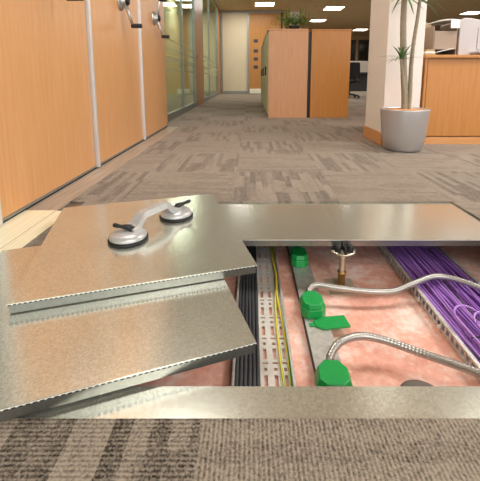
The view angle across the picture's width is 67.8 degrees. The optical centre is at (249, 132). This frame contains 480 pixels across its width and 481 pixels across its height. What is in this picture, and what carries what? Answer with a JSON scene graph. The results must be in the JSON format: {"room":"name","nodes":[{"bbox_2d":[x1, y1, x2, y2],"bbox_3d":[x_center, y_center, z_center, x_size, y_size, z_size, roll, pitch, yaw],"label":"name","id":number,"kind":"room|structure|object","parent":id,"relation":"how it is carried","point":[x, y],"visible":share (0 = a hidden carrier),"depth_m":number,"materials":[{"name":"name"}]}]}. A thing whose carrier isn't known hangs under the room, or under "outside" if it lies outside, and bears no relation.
{"room":"open-plan office","nodes":[
{"label":"open-plan office","id":0,"kind":"room"},
{"bbox_2d":[16,394,101,417],"bbox_3d":[-0.570,0.533,0.374,0.600,0.028,0.600,0,9,0],"label":"floor panel","id":1,"kind":"object","parent":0,"point":[85,408],"visible":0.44,"depth_m":0.62,"materials":[{"name":"metal"}]},
{"bbox_2d":[163,0,196,121],"bbox_3d":[-1.090,-1.717,5.442,0.060,2.864,2.960,0,9,0],"label":"window","id":2,"kind":"structure","parent":0,"point":[179,15],"depth_m":5.57,"materials":[{"name":"clear glass"}]},
{"bbox_2d":[194,0,203,105],"bbox_3d":[-1.052,-2.020,7.464,0.116,2.840,1.110,0,9,0],"label":"door","id":3,"kind":"structure","parent":2,"relation":"attached to","point":[198,3],"depth_m":7.49,"materials":[{"name":"brown wood"}]},
{"bbox_2d":[217,6,220,94],"bbox_3d":[-1.090,-2.757,12.192,0.080,2.864,0.740,0,9,0],"label":"wall","id":4,"kind":"structure","parent":0,"point":[218,10],"depth_m":12.29,"materials":[{"name":"brown wood"}]},
{"bbox_2d":[202,0,218,101],"bbox_3d":[-1.090,-2.408,9.929,0.060,2.864,3.840,0,9,0],"label":"window","id":5,"kind":"structure","parent":4,"relation":"in","point":[209,7],"depth_m":9.90,"materials":[{"name":"clear glass"}]},
{"bbox_2d":[220,13,246,93],"bbox_3d":[-1.130,-2.830,12.667,2.140,2.864,0.100,0,9,0],"label":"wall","id":6,"kind":"structure","parent":0,"point":[234,24],"depth_m":12.61,"materials":[{"name":"beige paint"}]},
{"bbox_2d":[221,13,248,93],"bbox_3d":[-0.530,-2.784,12.598,0.980,2.794,0.050,0,9,0],"label":"trim","id":7,"kind":"structure","parent":6,"relation":"attached to","point":[221,13],"depth_m":12.57,"materials":[{"name":"grey metal"}]},
{"bbox_2d":[223,91,246,93],"bbox_3d":[-0.525,-1.456,12.813,0.870,0.104,0.030,0,9,0],"label":"baseboard","id":8,"kind":"structure","parent":6,"relation":"attached to","point":[224,92],"depth_m":12.80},
{"bbox_2d":[220,11,282,12],"bbox_3d":[0.025,-4.197,12.375,2.250,0.068,0.060,0,9,0],"label":"trim","id":9,"kind":"structure","parent":6,"relation":"attached to","point":[220,11],"depth_m":12.34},
{"bbox_2d":[0,91,479,480],"bbox_3d":[4.400,-0.681,8.242,13.200,0.036,23.500,0,9,0],"label":"floor","id":10,"kind":"structure","parent":0,"point":[227,147],"depth_m":0.60,"materials":[{"name":"carpet"}]},
{"bbox_2d":[0,210,60,251],"bbox_3d":[-0.864,0.394,1.153,0.197,0.010,0.760,0,9,0],"label":"trim","id":11,"kind":"structure","parent":10,"relation":"on","point":[17,225],"depth_m":1.36,"materials":[{"name":"beige wood"}]},
{"bbox_2d":[0,0,95,225],"bbox_3d":[-1.363,-0.841,1.606,1.095,2.300,0.895,0,9,0],"label":"panel","id":12,"kind":"object","parent":10,"relation":"on","point":[47,137],"visible":1,"depth_m":1.65,"materials":[{"name":"brown wood"}]},
{"bbox_2d":[0,127,177,248],"bbox_3d":[-0.896,0.191,2.473,0.132,0.009,3.430,0,9,0],"label":"trim","id":13,"kind":"structure","parent":10,"relation":"on","point":[60,199],"depth_m":2.02,"materials":[{"name":"brown wood"}]},
{"bbox_2d":[84,0,143,168],"bbox_3d":[-1.363,-0.985,2.546,1.095,2.300,0.993,0,9,0],"label":"panel","id":14,"kind":"object","parent":10,"relation":"on","point":[112,26],"visible":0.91,"depth_m":2.53,"materials":[{"name":"brown wood"}]},
{"bbox_2d":[0,245,256,421],"bbox_3d":[-0.383,0.413,0.928,0.616,0.028,0.636,-3,9,-19],"label":"floor panel","id":15,"kind":"object","parent":10,"relation":"on","point":[50,357],"visible":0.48,"depth_m":0.73,"materials":[{"name":"metal"}]},
{"bbox_2d":[6,194,256,313],"bbox_3d":[-0.359,0.343,1.199,0.599,0.028,0.639,-3,9,-17],"label":"floor panel","id":16,"kind":"object","parent":15,"relation":"on","point":[75,262],"visible":1,"depth_m":1.02,"materials":[{"name":"metal"}]},
{"bbox_2d":[107,199,192,247],"bbox_3d":[-0.329,0.287,1.221,0.123,0.075,0.345,5,10,31],"label":"suction lifter","id":17,"kind":"object","parent":16,"relation":"on","point":[131,234],"visible":1,"depth_m":1.15,"materials":[{"name":"metal"}]},
{"bbox_2d":[107,223,147,247],"bbox_3d":[-0.386,0.311,1.129,0.123,0.055,0.123,0,9,0],"label":"cup","id":18,"kind":"object","parent":17,"relation":"on","point":[128,235],"depth_m":1.10,"materials":[{"name":"silver rubber"}]},
{"bbox_2d":[159,199,192,222],"bbox_3d":[-0.272,0.282,1.316,0.123,0.055,0.123,0,9,0],"label":"cup","id":19,"kind":"object","parent":17,"relation":"on","point":[178,213],"depth_m":1.28,"materials":[{"name":"silver rubber"}]},
{"bbox_2d":[137,0,169,140],"bbox_3d":[-1.363,-1.135,3.517,1.095,2.300,0.959,0,9,0],"label":"shelving unit","id":20,"kind":"object","parent":10,"relation":"on","point":[150,13],"visible":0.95,"depth_m":3.52,"materials":[{"name":"brown wood"}]},
{"bbox_2d":[261,44,262,103],"bbox_3d":[0.522,-1.224,7.588,0.580,1.237,1.032,0,9,0],"label":"storage cabinet","id":21,"kind":"object","parent":10,"relation":"on","point":[262,44],"visible":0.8,"depth_m":7.19,"materials":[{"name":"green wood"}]},
{"bbox_2d":[262,38,265,110],"bbox_3d":[0.522,-1.067,6.565,0.580,1.237,1.032,0,9,0],"label":"storage cabinet","id":22,"kind":"object","parent":10,"relation":"on","point":[263,43],"visible":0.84,"depth_m":6.17,"materials":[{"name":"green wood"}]},
{"bbox_2d":[265,29,308,117],"bbox_3d":[0.522,-0.909,5.540,0.580,1.237,1.036,0,9,0],"label":"storage cabinet","id":23,"kind":"object","parent":10,"relation":"on","point":[286,50],"visible":1,"depth_m":5.04,"materials":[{"name":"brown wood"}]},
{"bbox_2d":[271,6,316,28],"bbox_3d":[0.683,-1.774,5.538,0.743,0.472,0.554,0,9,0],"label":"potted plant","id":24,"kind":"object","parent":23,"relation":"on","point":[294,25],"visible":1,"depth_m":5.50,"materials":[{"name":"green plant"}]},
{"bbox_2d":[307,29,351,117],"bbox_3d":[1.115,-1.048,6.463,0.598,1.232,2.906,0,9,0],"label":"storage cabinet","id":25,"kind":"object","parent":10,"relation":"on","point":[329,50],"visible":0.78,"depth_m":5.03,"materials":[{"name":"brown wood"}]},
{"bbox_2d":[349,62,360,97],"bbox_3d":[2.856,-1.520,10.281,0.620,0.999,0.610,-3,9,-20],"label":"office chair","id":26,"kind":"object","parent":10,"relation":"on","point":[355,73],"visible":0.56,"depth_m":10.02,"materials":[{"name":"black fabric"}]},
{"bbox_2d":[349,72,367,90],"bbox_3d":[3.550,-1.488,10.961,1.400,0.730,0.680,0,9,0],"label":"office desk","id":27,"kind":"object","parent":10,"relation":"on","point":[362,86],"visible":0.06,"depth_m":11.24,"materials":[{"name":"laminate"}]},
{"bbox_2d":[350,61,367,71],"bbox_3d":[3.400,-1.728,11.339,1.800,1.090,0.240,0,9,0],"label":"screen","id":28,"kind":"object","parent":27,"relation":"on","point":[363,64],"visible":0.06,"depth_m":11.26,"materials":[{"name":"fabric"}]},
{"bbox_2d":[380,0,446,152],"bbox_3d":[1.167,-0.688,2.716,0.570,1.661,0.434,4,10,26],"label":"dracaena","id":29,"kind":"object","parent":10,"relation":"on","point":[403,128],"visible":1,"depth_m":2.70,"materials":[{"name":"grey ceramic"}]},
{"bbox_2d":[380,107,430,152],"bbox_3d":[1.212,-0.029,2.818,0.362,0.328,0.362,0,9,0],"label":"planter","id":30,"kind":"object","parent":29,"relation":"attached to","point":[403,129],"depth_m":2.69,"materials":[{"name":"grey ceramic"}]},
{"bbox_2d":[419,55,479,143],"bbox_3d":[2.425,-0.315,3.270,1.950,0.754,0.540,0,9,0],"label":"base cabinet","id":31,"kind":"object","parent":10,"relation":"on","point":[450,84],"visible":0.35,"depth_m":3.02,"materials":[{"name":"brown wood"}]},
{"bbox_2d":[423,49,435,54],"bbox_3d":[1.518,-0.696,3.110,0.088,0.046,0.220,0,9,0],"label":"paper stack","id":32,"kind":"object","parent":31,"relation":"on","point":[427,51],"visible":0.48,"depth_m":3.00,"materials":[{"name":"white paper"}]},
{"bbox_2d":[424,24,457,54],"bbox_3d":[1.669,-0.823,3.190,0.202,0.275,0.284,0,9,0],"label":"document tray","id":33,"kind":"object","parent":31,"relation":"on","point":[445,38],"visible":0.62,"depth_m":3.06,"materials":[{"name":"plastic"}]},
{"bbox_2d":[425,19,460,27],"bbox_3d":[1.673,-0.945,3.147,0.201,0.075,0.281,0,9,0],"label":"paper stack","id":34,"kind":"object","parent":33,"relation":"in","point":[455,23],"visible":0.93,"depth_m":3.01,"materials":[{"name":"white paper"}]},
{"bbox_2d":[441,18,479,54],"bbox_3d":[1.996,-0.837,3.154,0.429,0.312,0.430,0,9,0],"label":"printer","id":35,"kind":"object","parent":31,"relation":"on","point":[468,35],"visible":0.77,"depth_m":3.04,"materials":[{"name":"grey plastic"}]},
{"bbox_2d":[249,13,282,93],"bbox_3d":[0.546,-2.782,12.587,1.168,2.785,0.072,0,9,0],"label":"door","id":36,"kind":"structure","parent":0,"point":[259,23],"depth_m":12.50,"materials":[{"name":"brown wood"}]},
{"bbox_2d":[250,89,260,93],"bbox_3d":[0.205,-1.496,12.765,0.430,0.170,0.032,0,9,0],"label":"vent grille","id":37,"kind":"object","parent":36,"relation":"attached to","point":[252,91],"depth_m":12.76,"materials":[{"name":"white metal"}]},
{"bbox_2d":[289,12,298,25],"bbox_3d":[1.560,-2.860,12.864,0.320,2.864,0.300,0,9,0],"label":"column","id":38,"kind":"structure","parent":0,"point":[290,13],"depth_m":12.51,"materials":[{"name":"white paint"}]},
{"bbox_2d":[134,243,479,385],"bbox_3d":[4.400,-0.466,8.276,13.200,0.100,23.500,0,9,0],"label":"floor slab","id":39,"kind":"structure","parent":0,"point":[400,316],"depth_m":1.09,"materials":[{"name":"pink concrete"}]},
{"bbox_2d":[234,275,241,385],"bbox_3d":[-0.033,0.522,1.441,0.012,0.013,1.850,0,9,0],"label":"power cable","id":40,"kind":"object","parent":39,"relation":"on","point":[236,380],"visible":0.17,"depth_m":0.94,"materials":[{"name":"black plastic"}]},
{"bbox_2d":[231,246,296,385],"bbox_3d":[0.033,0.517,1.486,0.156,0.026,1.980,0,9,0],"label":"cable tray","id":41,"kind":"object","parent":39,"relation":"on","point":[264,285],"visible":0.28,"depth_m":1.09,"materials":[{"name":"metal"}]},
{"bbox_2d":[239,275,245,385],"bbox_3d":[-0.022,0.522,1.441,0.012,0.013,1.850,0,9,0],"label":"power cable","id":42,"kind":"object","parent":41,"relation":"in","point":[244,276],"visible":0.16,"depth_m":1.12,"materials":[{"name":"black plastic"}]},
{"bbox_2d":[243,246,247,385],"bbox_3d":[-0.012,0.522,1.441,0.012,0.013,1.850,0,9,0],"label":"power cable","id":43,"kind":"object","parent":41,"relation":"in","point":[246,279],"visible":0.23,"depth_m":1.09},
{"bbox_2d":[248,246,251,385],"bbox_3d":[-0.001,0.522,1.441,0.012,0.013,1.850,0,9,0],"label":"power cable","id":44,"kind":"object","parent":41,"relation":"in","point":[249,275],"visible":0.26,"depth_m":1.08,"materials":[{"name":"black plastic"}]},
{"bbox_2d":[251,246,255,385],"bbox_3d":[0.010,0.522,1.441,0.012,0.013,1.850,0,9,0],"label":"power cable","id":45,"kind":"object","parent":41,"relation":"in","point":[252,247],"visible":0.33,"depth_m":1.09,"materials":[{"name":"black plastic"}]},
{"bbox_2d":[254,246,260,385],"bbox_3d":[0.021,0.522,1.441,0.012,0.013,1.850,0,9,0],"label":"power cable","id":46,"kind":"object","parent":41,"relation":"in","point":[258,380],"visible":0.36,"depth_m":1.05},
{"bbox_2d":[272,246,285,385],"bbox_3d":[0.090,0.525,1.422,0.022,0.011,1.750,0,9,0],"label":"earth wire","id":47,"kind":"object","parent":41,"relation":"in","point":[275,310],"visible":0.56,"depth_m":1.03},
{"bbox_2d":[270,246,292,385],"bbox_3d":[0.095,0.523,1.421,0.014,0.016,1.750,0,9,0],"label":"earth wire","id":48,"kind":"object","parent":41,"relation":"in","point":[280,313],"visible":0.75,"depth_m":1.06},
{"bbox_2d":[287,246,340,373],"bbox_3d":[0.201,0.518,1.496,0.073,0.020,2.000,0,9,0],"label":"underfloor trunking","id":49,"kind":"object","parent":39,"relation":"on","point":[319,341],"visible":0.07,"depth_m":1.04,"materials":[{"name":"metal"}]},
{"bbox_2d":[290,246,307,267],"bbox_3d":[0.196,0.493,1.438,0.068,0.046,0.113,0,9,0],"label":"plug","id":50,"kind":"object","parent":49,"relation":"on","point":[298,256],"visible":1,"depth_m":1.40,"materials":[{"name":"plastic"}]},
{"bbox_2d":[309,315,350,329],"bbox_3d":[0.236,0.570,1.071,0.118,0.006,0.052,-1,9,-8],"label":"tag","id":51,"kind":"object","parent":49,"relation":"on","point":[340,321],"visible":1,"depth_m":1.06,"materials":[{"name":"green plastic"}]},
{"bbox_2d":[314,332,479,385],"bbox_3d":[0.538,0.577,0.840,0.762,0.061,0.190,1,9,9],"label":"conduit","id":52,"kind":"object","parent":49,"relation":"on","point":[331,372],"visible":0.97,"depth_m":0.88,"materials":[{"name":"metal"}]},
{"bbox_2d":[325,244,358,294],"bbox_3d":[0.331,0.474,1.284,0.100,0.171,0.100,0,9,0],"label":"pedestal","id":53,"kind":"object","parent":39,"relation":"on","point":[342,251],"visible":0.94,"depth_m":1.27,"materials":[{"name":"metal"}]},
{"bbox_2d":[219,203,341,245],"bbox_3d":[0.030,0.349,1.571,0.600,0.028,0.600,0,9,0],"label":"floor panel","id":54,"kind":"object","parent":53,"relation":"on","point":[256,224],"visible":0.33,"depth_m":1.42,"materials":[{"name":"metal"}]},
{"bbox_2d":[322,203,479,245],"bbox_3d":[0.630,0.349,1.571,0.600,0.028,0.600,0,9,0],"label":"floor panel","id":55,"kind":"object","parent":53,"relation":"on","point":[357,224],"visible":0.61,"depth_m":1.42,"materials":[{"name":"metal"}]},
{"bbox_2d":[299,273,479,318],"bbox_3d":[0.585,0.539,1.150,0.848,0.077,0.228,1,9,7],"label":"conduit","id":56,"kind":"object","parent":39,"relation":"on","point":[311,303],"visible":1,"depth_m":1.18,"materials":[{"name":"metal"}]},
{"bbox_2d":[400,380,432,386],"bbox_3d":[0.331,0.576,0.690,0.100,0.151,0.100,0,9,0],"label":"pedestal","id":57,"kind":"object","parent":39,"relation":"on","point":[408,382],"visible":0.03,"depth_m":0.71,"materials":[{"name":"metal"}]},
{"bbox_2d":[91,386,443,417],"bbox_3d":[0.030,0.533,0.374,0.600,0.028,0.600,0,9,0],"label":"floor panel","id":58,"kind":"object","parent":57,"relation":"on","point":[132,401],"visible":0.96,"depth_m":0.64,"materials":[{"name":"metal"}]},
{"bbox_2d":[427,386,479,417],"bbox_3d":[0.630,0.533,0.374,0.600,0.028,0.600,0,9,0],"label":"floor panel","id":59,"kind":"object","parent":57,"relation":"on","point":[452,401],"visible":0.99,"depth_m":0.64,"materials":[{"name":"metal"}]},
{"bbox_2d":[376,246,479,383],"bbox_3d":[0.686,0.495,1.569,0.248,0.043,2.250,0,9,0],"label":"cable tray","id":60,"kind":"object","parent":39,"relation":"on","point":[462,351],"visible":0.18,"depth_m":1.15,"materials":[{"name":"metal"}]},
{"bbox_2d":[393,246,461,328],"bbox_3d":[0.626,0.512,1.452,0.013,0.012,1.995,0,9,1],"label":"cable","id":61,"kind":"object","parent":60,"relation":"in","point":[393,246],"visible":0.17,"depth_m":1.20,"materials":[{"name":"purple plastic"}]},
{"bbox_2d":[402,246,461,312],"bbox_3d":[0.666,0.512,1.452,0.015,0.012,1.995,0,9,0],"label":"cable","id":62,"kind":"object","parent":60,"relation":"in","point":[407,251],"visible":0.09,"depth_m":1.43,"materials":[{"name":"purple plastic"}]},
{"bbox_2d":[386,246,478,361],"bbox_3d":[0.590,0.503,1.451,0.016,0.012,1.995,0,9,0],"label":"cable","id":63,"kind":"object","parent":60,"relation":"in","point":[386,246],"visible":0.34,"depth_m":1.17,"materials":[{"name":"purple plastic"}]},
{"bbox_2d":[395,254,469,349],"bbox_3d":[0.605,0.515,1.453,0.014,0.012,1.996,0,9,1],"label":"cable","id":64,"kind":"object","parent":60,"relation":"in","point":[395,254],"visible":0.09,"depth_m":1.05,"materials":[{"name":"purple plastic"}]},
{"bbox_2d":[389,246,479,340],"bbox_3d":[0.611,0.503,1.451,0.028,0.012,1.995,0,9,-1],"label":"cable","id":65,"kind":"object","parent":60,"relation":"in","point":[393,250],"visible":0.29,"depth_m":1.32,"materials":[{"name":"purple plastic"}]},
{"bbox_2d":[391,246,479,338],"bbox_3d":[0.624,0.500,1.450,0.029,0.012,1.995,0,9,-1],"label":"cable","id":66,"kind":"object","parent":60,"relation":"in","point":[398,253],"visible":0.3,"depth_m":1.22,"materials":[{"name":"purple plastic"}]},
{"bbox_2d":[397,246,479,335],"bbox_3d":[0.640,0.489,1.449,0.039,0.012,1.996,0,9,1],"label":"cable","id":67,"kind":"object","parent":66,"relation":"on","point":[398,247],"visible":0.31,"depth_m":1.15,"materials":[{"name":"purple plastic"}]},
{"bbox_2d":[473,311,479,328],"bbox_3d":[0.670,0.558,0.870,0.082,0.038,0.340,0,9,0],"label":"cable","id":68,"kind":"object","parent":67,"relation":"on","point":[476,312],"visible":1,"depth_m":1.01,"materials":[{"name":"purple plastic"}]},
{"bbox_2d":[411,246,461,295],"bbox_3d":[0.690,0.497,1.450,0.022,0.012,1.995,0,9,-1],"label":"cable","id":69,"kind":"object","parent":60,"relation":"in","point":[422,256],"visible":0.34,"depth_m":1.37,"materials":[{"name":"purple plastic"}]},
{"bbox_2d":[421,247,478,310],"bbox_3d":[0.704,0.489,1.449,0.039,0.012,1.995,0,9,0],"label":"cable","id":70,"kind":"object","parent":69,"relation":"on","point":[454,284],"visible":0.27,"depth_m":1.16,"materials":[{"name":"purple plastic"}]},
{"bbox_2d":[394,246,479,350],"bbox_3d":[0.611,0.497,1.450,0.029,0.012,1.995,0,9,0],"label":"cable","id":71,"kind":"object","parent":60,"relation":"in","point":[401,253],"visible":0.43,"depth_m":1.15,"materials":[{"name":"purple plastic"}]},
{"bbox_2d":[400,246,479,347],"bbox_3d":[0.622,0.491,1.449,0.038,0.012,1.995,0,9,1],"label":"cable","id":72,"kind":"object","parent":71,"relation":"on","point":[414,263],"visible":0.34,"depth_m":1.17,"materials":[{"name":"purple plastic"}]},
{"bbox_2d":[396,255,479,353],"bbox_3d":[0.608,0.512,1.452,0.014,0.012,1.995,0,9,0],"label":"cable","id":73,"kind":"object","parent":60,"relation":"in","point":[411,273],"visible":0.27,"depth_m":1.12,"materials":[{"name":"purple plastic"}]},
{"bbox_2d":[387,246,479,357],"bbox_3d":[0.601,0.500,1.451,0.029,0.012,1.995,0,9,0],"label":"cable","id":74,"kind":"object","parent":73,"relation":"on","point":[400,262],"visible":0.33,"depth_m":1.10,"materials":[{"name":"purple plastic"}]},
{"bbox_2d":[408,246,469,305],"bbox_3d":[0.696,0.503,1.451,0.026,0.012,1.995,0,9,-1],"label":"cable","id":75,"kind":"object","parent":60,"relation":"in","point":[445,281],"visible":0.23,"depth_m":1.26,"materials":[{"name":"purple plastic"}]},
{"bbox_2d":[405,246,473,321],"bbox_3d":[0.671,0.489,1.449,0.038,0.012,1.995,0,9,0],"label":"cable","id":76,"kind":"object","parent":60,"relation":"in","point":[410,251],"visible":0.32,"depth_m":1.22,"materials":[{"name":"purple plastic"}]},
{"bbox_2d":[401,260,479,351],"bbox_3d":[0.615,0.515,1.453,0.015,0.012,1.995,0,9,0],"label":"cable","id":77,"kind":"object","parent":60,"relation":"in","point":[401,260],"visible":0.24,"depth_m":1.15,"materials":[{"name":"purple plastic"}]},
{"bbox_2d":[409,246,472,316],"bbox_3d":[0.686,0.500,1.451,0.023,0.012,1.996,0,9,1],"label":"cable","id":78,"kind":"object","parent":60,"relation":"in","point":[413,250],"visible":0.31,"depth_m":1.25,"materials":[{"name":"purple plastic"}]},
{"bbox_2d":[404,246,479,331],"bbox_3d":[0.667,0.497,1.450,0.024,0.012,1.995,0,9,1],"label":"cable","id":79,"kind":"object","parent":60,"relation":"in","point":[463,313],"visible":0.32,"depth_m":1.09,"materials":[{"name":"purple plastic"}]},
{"bbox_2d":[400,248,472,320],"bbox_3d":[0.645,0.491,1.449,0.039,0.012,1.996,0,9,-1],"label":"cable","id":80,"kind":"object","parent":79,"relation":"on","point":[432,281],"visible":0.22,"depth_m":1.19,"materials":[{"name":"purple plastic"}]},
{"bbox_2d":[414,246,474,308],"bbox_3d":[0.686,0.491,1.449,0.042,0.012,1.995,0,9,0],"label":"cable","id":81,"kind":"object","parent":60,"relation":"in","point":[420,251],"visible":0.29,"depth_m":1.35,"materials":[{"name":"purple plastic"}]},
{"bbox_2d":[413,246,479,319],"bbox_3d":[0.703,0.512,1.452,0.014,0.012,1.995,0,9,1],"label":"cable","id":82,"kind":"object","parent":60,"relation":"in","point":[463,301],"visible":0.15,"depth_m":1.18,"materials":[{"name":"purple plastic"}]},
{"bbox_2d":[416,246,479,304],"bbox_3d":[0.723,0.503,1.451,0.024,0.012,1.996,0,9,-1],"label":"cable","id":83,"kind":"object","parent":60,"relation":"in","point":[445,271],"visible":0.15,"depth_m":1.24,"materials":[{"name":"purple plastic"}]},
{"bbox_2d":[430,246,465,277],"bbox_3d":[0.771,0.500,1.451,0.029,0.012,1.996,0,9,1],"label":"cable","id":84,"kind":"object","parent":60,"relation":"in","point":[430,246],"visible":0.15,"depth_m":1.43,"materials":[{"name":"purple plastic"}]},
{"bbox_2d":[421,246,479,298],"bbox_3d":[0.736,0.500,1.451,0.024,0.012,1.995,0,9,-1],"label":"cable","id":85,"kind":"object","parent":60,"relation":"in","point":[424,248],"visible":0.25,"depth_m":1.39,"materials":[{"name":"purple plastic"}]},
{"bbox_2d":[424,250,479,306],"bbox_3d":[0.746,0.512,1.452,0.013,0.012,1.995,0,9,0],"label":"cable","id":86,"kind":"object","parent":60,"relation":"in","point":[424,250],"visible":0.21,"depth_m":1.25,"materials":[{"name":"purple plastic"}]},
{"bbox_2d":[432,246,472,281],"bbox_3d":[0.761,0.491,1.449,0.032,0.012,1.995,0,9,0],"label":"cable","id":87,"kind":"object","parent":60,"relation":"in","point":[436,249],"visible":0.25,"depth_m":1.36,"materials":[{"name":"purple plastic"}]},
{"bbox_2d":[427,246,479,303],"bbox_3d":[0.745,0.489,1.449,0.038,0.012,1.995,0,9,1],"label":"cable","id":88,"kind":"object","parent":60,"relation":"in","point":[435,254],"visible":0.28,"depth_m":1.30,"materials":[{"name":"purple plastic"}]},
{"bbox_2d":[439,289,469,321],"bbox_3d":[0.648,0.512,1.452,0.012,0.012,1.995,0,9,-1],"label":"cable","id":89,"kind":"object","parent":60,"relation":"in","point":[439,289],"visible":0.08,"depth_m":1.15,"materials":[{"name":"purple plastic"}]},
{"bbox_2d":[429,246,479,291],"bbox_3d":[0.776,0.497,1.450,0.029,0.012,1.995,0,9,0],"label":"cable","id":90,"kind":"object","parent":60,"relation":"in","point":[446,262],"visible":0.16,"depth_m":1.37,"materials":[{"name":"purple plastic"}]},
{"bbox_2d":[433,249,479,294],"bbox_3d":[0.779,0.503,1.451,0.025,0.012,1.995,0,9,0],"label":"cable","id":91,"kind":"object","parent":60,"relation":"in","point":[477,291],"visible":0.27,"depth_m":1.31,"materials":[{"name":"purple plastic"}]},
{"bbox_2d":[441,259,479,296],"bbox_3d":[0.782,0.515,1.453,0.015,0.012,1.995,0,9,0],"label":"cable","id":92,"kind":"object","parent":60,"relation":"in","point":[441,259],"visible":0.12,"depth_m":1.34,"materials":[{"name":"purple plastic"}]},
{"bbox_2d":[453,304,479,344],"bbox_3d":[0.629,0.553,0.898,0.083,0.039,0.338,0,9,0],"label":"cable","id":93,"kind":"object","parent":60,"relation":"in","point":[459,305],"visible":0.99,"depth_m":1.02,"materials":[{"name":"purple plastic"}]},
{"bbox_3d":[0.728,0.497,1.450,0.043,0.012,1.995,0,9,0],"label":"cable","id":94,"kind":"object","parent":60,"relation":"in","visible":0},
{"bbox_2d":[418,246,479,310],"bbox_3d":[0.721,0.491,1.449,0.029,0.012,1.995,0,9,1],"label":"cable","id":95,"kind":"object","parent":94,"relation":"on","point":[431,259],"visible":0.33,"depth_m":1.32,"materials":[{"name":"purple plastic"}]},
{"bbox_3d":[0.638,0.503,1.451,0.035,0.012,1.995,0,9,0],"label":"cable","id":96,"kind":"object","parent":60,"relation":"in","visible":0},
{"bbox_2d":[402,247,479,339],"bbox_3d":[0.634,0.497,1.450,0.028,0.012,1.995,0,9,0],"label":"cable","id":97,"kind":"object","parent":96,"relation":"on","point":[402,247],"visible":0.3,"depth_m":1.23,"materials":[{"name":"purple plastic"}]},
{"bbox_2d":[215,0,479,34],"bbox_3d":[4.400,-3.579,7.796,13.200,0.100,23.500,0,9,0],"label":"ceiling","id":98,"kind":"structure","parent":0,"point":[356,14],"depth_m":12.31,"materials":[{"name":"paint"}]},
{"bbox_2d":[255,2,274,6],"bbox_3d":[0.460,-4.044,11.215,0.620,0.019,0.620,0,9,0],"label":"recessed light","id":99,"kind":"object","parent":98,"relation":"in","point":[257,4],"visible":1,"depth_m":11.24,"materials":[{"name":"white plastic"}]},
{"bbox_2d":[255,3,273,5],"bbox_3d":[0.460,-4.048,11.214,0.580,0.010,0.580,0,9,0],"label":"diffuser","id":100,"kind":"object","parent":99,"relation":"attached to","point":[256,4],"depth_m":11.24,"materials":[{"name":"white plastic"}]},
{"bbox_2d":[310,19,326,21],"bbox_3d":[2.720,-4.532,14.378,0.620,0.019,0.620,0,9,0],"label":"recessed light","id":101,"kind":"object","parent":98,"relation":"in","point":[314,20],"visible":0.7,"depth_m":14.37,"materials":[{"name":"white plastic"}]},
{"bbox_2d":[323,6,344,9],"bbox_3d":[2.780,-4.143,11.857,0.620,0.019,0.620,0,9,0],"label":"recessed light","id":102,"kind":"object","parent":98,"relation":"in","point":[326,7],"visible":1,"depth_m":11.79,"materials":[{"name":"white plastic"}]},
{"bbox_2d":[324,7,342,9],"bbox_3d":[2.780,-4.147,11.857,0.580,0.010,0.580,0,9,0],"label":"diffuser","id":103,"kind":"object","parent":102,"relation":"attached to","point":[326,8],"depth_m":11.89,"materials":[{"name":"white plastic"}]},
{"bbox_2d":[458,11,479,14],"bbox_3d":[7.900,-4.273,12.697,0.620,0.019,0.620,0,9,0],"label":"recessed light","id":104,"kind":"object","parent":98,"relation":"in","point":[467,12],"visible":1,"depth_m":12.81,"materials":[{"name":"white plastic"}]},
{"bbox_2d":[351,35,369,60],"bbox_3d":[4.400,-3.819,19.698,13.200,3.050,0.100,0,9,0],"label":"wall","id":105,"kind":"structure","parent":0,"point":[353,37],"depth_m":19.44,"materials":[{"name":"beige paint"}]},
{"bbox_2d":[350,40,355,60],"bbox_3d":[5.410,-4.276,19.542,0.720,1.600,0.050,0,9,0],"label":"window","id":106,"kind":"structure","parent":105,"relation":"in","point":[353,42],"depth_m":19.50,"materials":[{"name":"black glass"}]},
{"bbox_2d":[358,40,368,60],"bbox_3d":[6.630,-4.276,19.542,1.440,1.600,0.050,0,9,0],"label":"window","id":107,"kind":"structure","parent":105,"relation":"in","point":[363,45],"depth_m":19.50,"materials":[{"name":"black glass"}]},
{"bbox_2d":[365,0,426,131],"bbox_3d":[1.276,-1.350,3.060,0.305,2.864,0.460,0,9,0],"label":"pillar","id":108,"kind":"structure","parent":0,"point":[383,79],"depth_m":2.98,"materials":[{"name":"white paint"}]},
{"bbox_2d":[363,126,382,144],"bbox_3d":[1.276,0.015,3.264,0.329,0.104,0.472,0,9,0],"label":"baseboard","id":109,"kind":"structure","parent":108,"relation":"attached to","point":[374,135],"depth_m":3.21,"materials":[{"name":"brown wood"}]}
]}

